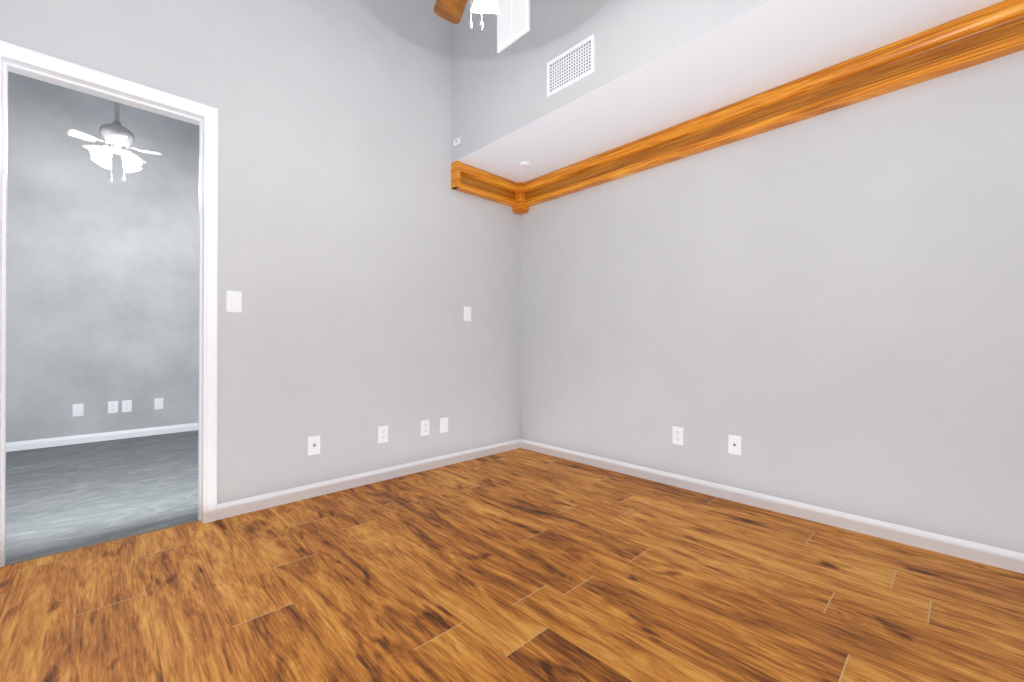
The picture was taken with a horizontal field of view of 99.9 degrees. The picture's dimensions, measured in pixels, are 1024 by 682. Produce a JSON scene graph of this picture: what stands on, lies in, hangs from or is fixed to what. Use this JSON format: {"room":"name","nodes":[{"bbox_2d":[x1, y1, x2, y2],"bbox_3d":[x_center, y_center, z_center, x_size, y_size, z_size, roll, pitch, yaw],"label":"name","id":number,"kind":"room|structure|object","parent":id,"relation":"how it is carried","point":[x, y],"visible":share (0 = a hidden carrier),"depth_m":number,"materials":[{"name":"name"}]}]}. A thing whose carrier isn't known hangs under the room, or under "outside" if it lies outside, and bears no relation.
{"room":"empty living room","nodes":[
{"label":"empty living room","id":0,"kind":"room"},
{"bbox_2d":[5,430,197,562],"bbox_3d":[-3.112,0.996,3.050,4.840,0.056,3.055,0,0,-44],"label":"floor","id":1,"kind":"structure","parent":0,"point":[59,498],"depth_m":2.78,"materials":[{"name":"grey wood"}]},
{"bbox_2d":[6,71,198,442],"bbox_3d":[-4.126,-0.956,4.120,4.840,3.850,0.120,0,0,-44],"label":"wall","id":2,"kind":"structure","parent":0,"point":[103,274],"depth_m":4.14,"materials":[{"name":"grey paint"}]},
{"bbox_2d":[72,404,83,416],"bbox_3d":[-4.093,0.653,4.056,0.074,0.118,0.007,0,0,-44],"label":"outlet","id":3,"kind":"object","parent":2,"relation":"attached to","point":[77,409],"visible":1,"depth_m":4.05,"materials":[{"name":"white plastic"}]},
{"bbox_2d":[6,423,197,451],"bbox_3d":[-4.080,0.929,4.064,4.600,0.080,0.013,0,0,-44],"label":"baseboard","id":4,"kind":"structure","parent":2,"relation":"attached to","point":[96,437],"depth_m":4.14,"materials":[{"name":"white wood"}]},
{"bbox_2d":[108,401,117,413],"bbox_3d":[-3.918,0.652,4.222,0.074,0.118,0.009,0,0,-44],"label":"outlet","id":5,"kind":"object","parent":2,"relation":"attached to","point":[112,405],"visible":1,"depth_m":4.22,"materials":[{"name":"white plastic"}]},
{"bbox_2d":[122,400,131,412],"bbox_3d":[-3.844,0.652,4.293,0.074,0.118,0.009,0,0,-44],"label":"outlet","id":6,"kind":"object","parent":2,"relation":"attached to","point":[127,404],"visible":1,"depth_m":4.29,"materials":[{"name":"white plastic"}]},
{"bbox_2d":[154,398,162,409],"bbox_3d":[-3.666,0.653,4.464,0.074,0.118,0.007,0,0,-44],"label":"outlet","id":7,"kind":"object","parent":2,"relation":"attached to","point":[158,402],"visible":1,"depth_m":4.46,"materials":[{"name":"white plastic"}]},
{"bbox_2d":[0,0,520,503],"bbox_3d":[-1.518,-0.964,2.477,4.540,3.850,0.120,0,0,-44],"label":"wall","id":8,"kind":"structure","parent":0,"point":[351,251],"depth_m":2.74,"materials":[{"name":"grey paint"}]},
{"bbox_2d":[4,519,198,565],"bbox_3d":[-1.925,0.959,2.072,0.696,0.004,0.030,0,0,-44],"label":"trim","id":9,"kind":"structure","parent":8,"relation":"attached to","point":[58,552],"depth_m":2.03,"materials":[{"name":"wood"}]},
{"bbox_2d":[8,70,197,124],"bbox_3d":[-1.976,-0.146,2.131,0.820,2.212,0.019,0,0,-44],"label":"door frame","id":10,"kind":"structure","parent":8,"relation":"attached to","point":[8,70],"depth_m":2.10,"materials":[{"name":"white wood"}]},
{"bbox_2d":[0,40,217,566],"bbox_3d":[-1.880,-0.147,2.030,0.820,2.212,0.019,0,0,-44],"label":"door frame","id":11,"kind":"structure","parent":8,"relation":"attached to","point":[7,50],"depth_m":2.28,"materials":[{"name":"white wood"}]},
{"bbox_2d":[226,290,241,311],"bbox_3d":[-1.531,-0.219,2.370,0.074,0.118,0.012,0,0,-44],"label":"light switch","id":12,"kind":"object","parent":8,"relation":"attached to","point":[233,298],"visible":1,"depth_m":2.37,"materials":[{"name":"white plastic"}]},
{"bbox_2d":[308,435,319,455],"bbox_3d":[-1.221,0.644,2.659,0.074,0.118,0.016,0,0,-44],"label":"outlet","id":13,"kind":"object","parent":8,"relation":"attached to","point":[313,441],"visible":1,"depth_m":2.66,"materials":[{"name":"white plastic"}]},
{"bbox_2d":[217,439,520,519],"bbox_3d":[-0.756,0.924,3.104,2.295,0.080,0.013,0,0,-44],"label":"baseboard","id":14,"kind":"structure","parent":8,"relation":"attached to","point":[242,506],"depth_m":2.81,"materials":[{"name":"white wood"}]},
{"bbox_2d":[378,425,387,443],"bbox_3d":[-0.892,0.646,2.978,0.074,0.118,0.009,0,0,-44],"label":"duplex outlet","id":15,"kind":"object","parent":8,"relation":"attached to","point":[382,430],"visible":1,"depth_m":2.97,"materials":[{"name":"white plastic"}]},
{"bbox_2d":[421,419,428,435],"bbox_3d":[-0.648,0.647,3.212,0.074,0.118,0.009,0,0,-44],"label":"duplex outlet","id":16,"kind":"object","parent":8,"relation":"attached to","point":[424,423],"visible":1,"depth_m":3.21,"materials":[{"name":"white plastic"}]},
{"bbox_2d":[440,417,447,432],"bbox_3d":[-0.525,0.649,3.330,0.074,0.118,0.007,0,0,-44],"label":"outlet plate","id":17,"kind":"object","parent":8,"relation":"attached to","point":[444,420],"visible":1,"depth_m":3.33,"materials":[{"name":"white plastic"}]},
{"bbox_2d":[464,306,470,320],"bbox_3d":[-0.358,-0.220,3.490,0.074,0.118,0.012,0,0,-44],"label":"switch","id":18,"kind":"object","parent":8,"relation":"attached to","point":[467,310],"visible":1,"depth_m":3.48,"materials":[{"name":"white plastic"}]},
{"bbox_2d":[0,448,1023,681],"bbox_3d":[0.032,0.984,0.847,4.540,0.060,4.475,0,0,-44],"label":"floor","id":19,"kind":"structure","parent":0,"point":[520,564],"depth_m":1.62,"materials":[{"name":"brown wood"}]},
{"bbox_2d":[512,182,528,214],"bbox_3d":[0.077,-1.272,3.846,0.105,0.250,0.105,0,0,-44],"label":"block","id":20,"kind":"object","parent":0,"point":[520,196],"depth_m":3.80,"materials":[{"name":"brown wood"}]},
{"bbox_2d":[451,0,1004,182],"bbox_3d":[1.370,-2.148,2.102,0.890,1.485,4.420,0,0,-44],"label":"wall","id":21,"kind":"structure","parent":0,"point":[660,65],"depth_m":2.40,"materials":[{"name":"grey paint"}]},
{"bbox_2d":[453,138,459,146],"bbox_3d":[-0.428,-1.538,3.324,0.018,0.044,0.068,0,0,-44],"label":"sensor","id":22,"kind":"object","parent":21,"relation":"attached to","point":[456,142],"visible":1,"depth_m":3.32,"materials":[{"name":"white plastic"}]},
{"bbox_2d":[497,0,529,52],"bbox_3d":[0.004,-2.319,2.877,0.016,0.636,0.302,0,0,-44],"label":"access hatch","id":23,"kind":"object","parent":21,"relation":"attached to","point":[513,20],"visible":0.96,"depth_m":2.87,"materials":[{"name":"white"}]},
{"bbox_2d":[519,161,530,166],"bbox_3d":[0.103,-1.391,3.397,0.090,0.016,0.090,0,0,-44],"label":"smoke detector","id":24,"kind":"object","parent":21,"relation":"attached to","point":[522,164],"visible":1,"depth_m":3.38,"materials":[{"name":"white plastic"}]},
{"bbox_2d":[547,34,594,97],"bbox_3d":[0.339,-1.610,2.529,0.008,0.211,0.350,0,0,-44],"label":"air vent","id":25,"kind":"object","parent":21,"relation":"in","point":[576,63],"visible":1,"depth_m":2.52,"materials":[{"name":"white metal"}]},
{"bbox_2d":[451,0,1023,206],"bbox_3d":[1.285,-1.305,2.099,0.772,0.200,4.300,0,0,-44],"label":"crown molding","id":26,"kind":"structure","parent":21,"relation":"attached to","point":[995,31],"depth_m":2.32,"materials":[{"name":"brown wood"}]},
{"bbox_2d":[521,50,1023,552],"bbox_3d":[1.649,-0.222,2.359,0.120,2.365,4.420,0,0,-44],"label":"wall","id":27,"kind":"structure","parent":0,"point":[838,293],"depth_m":2.30,"materials":[{"name":"grey paint"}]},
{"bbox_2d":[672,426,682,444],"bbox_3d":[1.095,0.625,2.841,0.009,0.118,0.074,0,0,-44],"label":"duplex outlet","id":28,"kind":"object","parent":27,"relation":"attached to","point":[677,432],"visible":1,"depth_m":2.84,"materials":[{"name":"white plastic"}]},
{"bbox_2d":[728,434,741,455],"bbox_3d":[1.337,0.624,2.583,0.016,0.118,0.074,0,0,-44],"label":"outlet","id":29,"kind":"object","parent":27,"relation":"attached to","point":[734,441],"visible":1,"depth_m":2.58,"materials":[{"name":"white plastic"}]},
{"bbox_2d":[520,439,1023,573],"bbox_3d":[1.559,0.921,2.351,0.013,0.080,4.300,0,0,-44],"label":"baseboard","id":30,"kind":"structure","parent":27,"relation":"attached to","point":[1006,559],"depth_m":2.27,"materials":[{"name":"white wood"}]},
{"bbox_3d":[0.009,-2.946,0.888,4.540,0.100,4.540,0,0,-44],"label":"ceiling","id":31,"kind":"structure","parent":0,"visible":0},
{"bbox_2d":[434,0,499,28],"bbox_3d":[-0.085,-2.064,1.772,1.291,1.655,1.297,0,0,-44],"label":"ceiling fan","id":32,"kind":"object","parent":31,"relation":"hanging from","point":[452,11],"visible":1,"depth_m":2.26,"materials":[{"name":"brown wood"}]},
{"bbox_3d":[-3.134,-2.936,3.092,4.840,0.100,2.990,0,0,-44],"label":"ceiling","id":33,"kind":"structure","parent":0,"visible":0},
{"bbox_2d":[66,102,163,181],"bbox_3d":[-2.918,-2.020,3.183,0.528,1.730,0.510,0,0,-44],"label":"room ceiling fan","id":34,"kind":"object","parent":33,"relation":"hanging from","point":[118,139],"visible":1,"depth_m":3.14,"materials":[{"name":"grey"}]}
]}

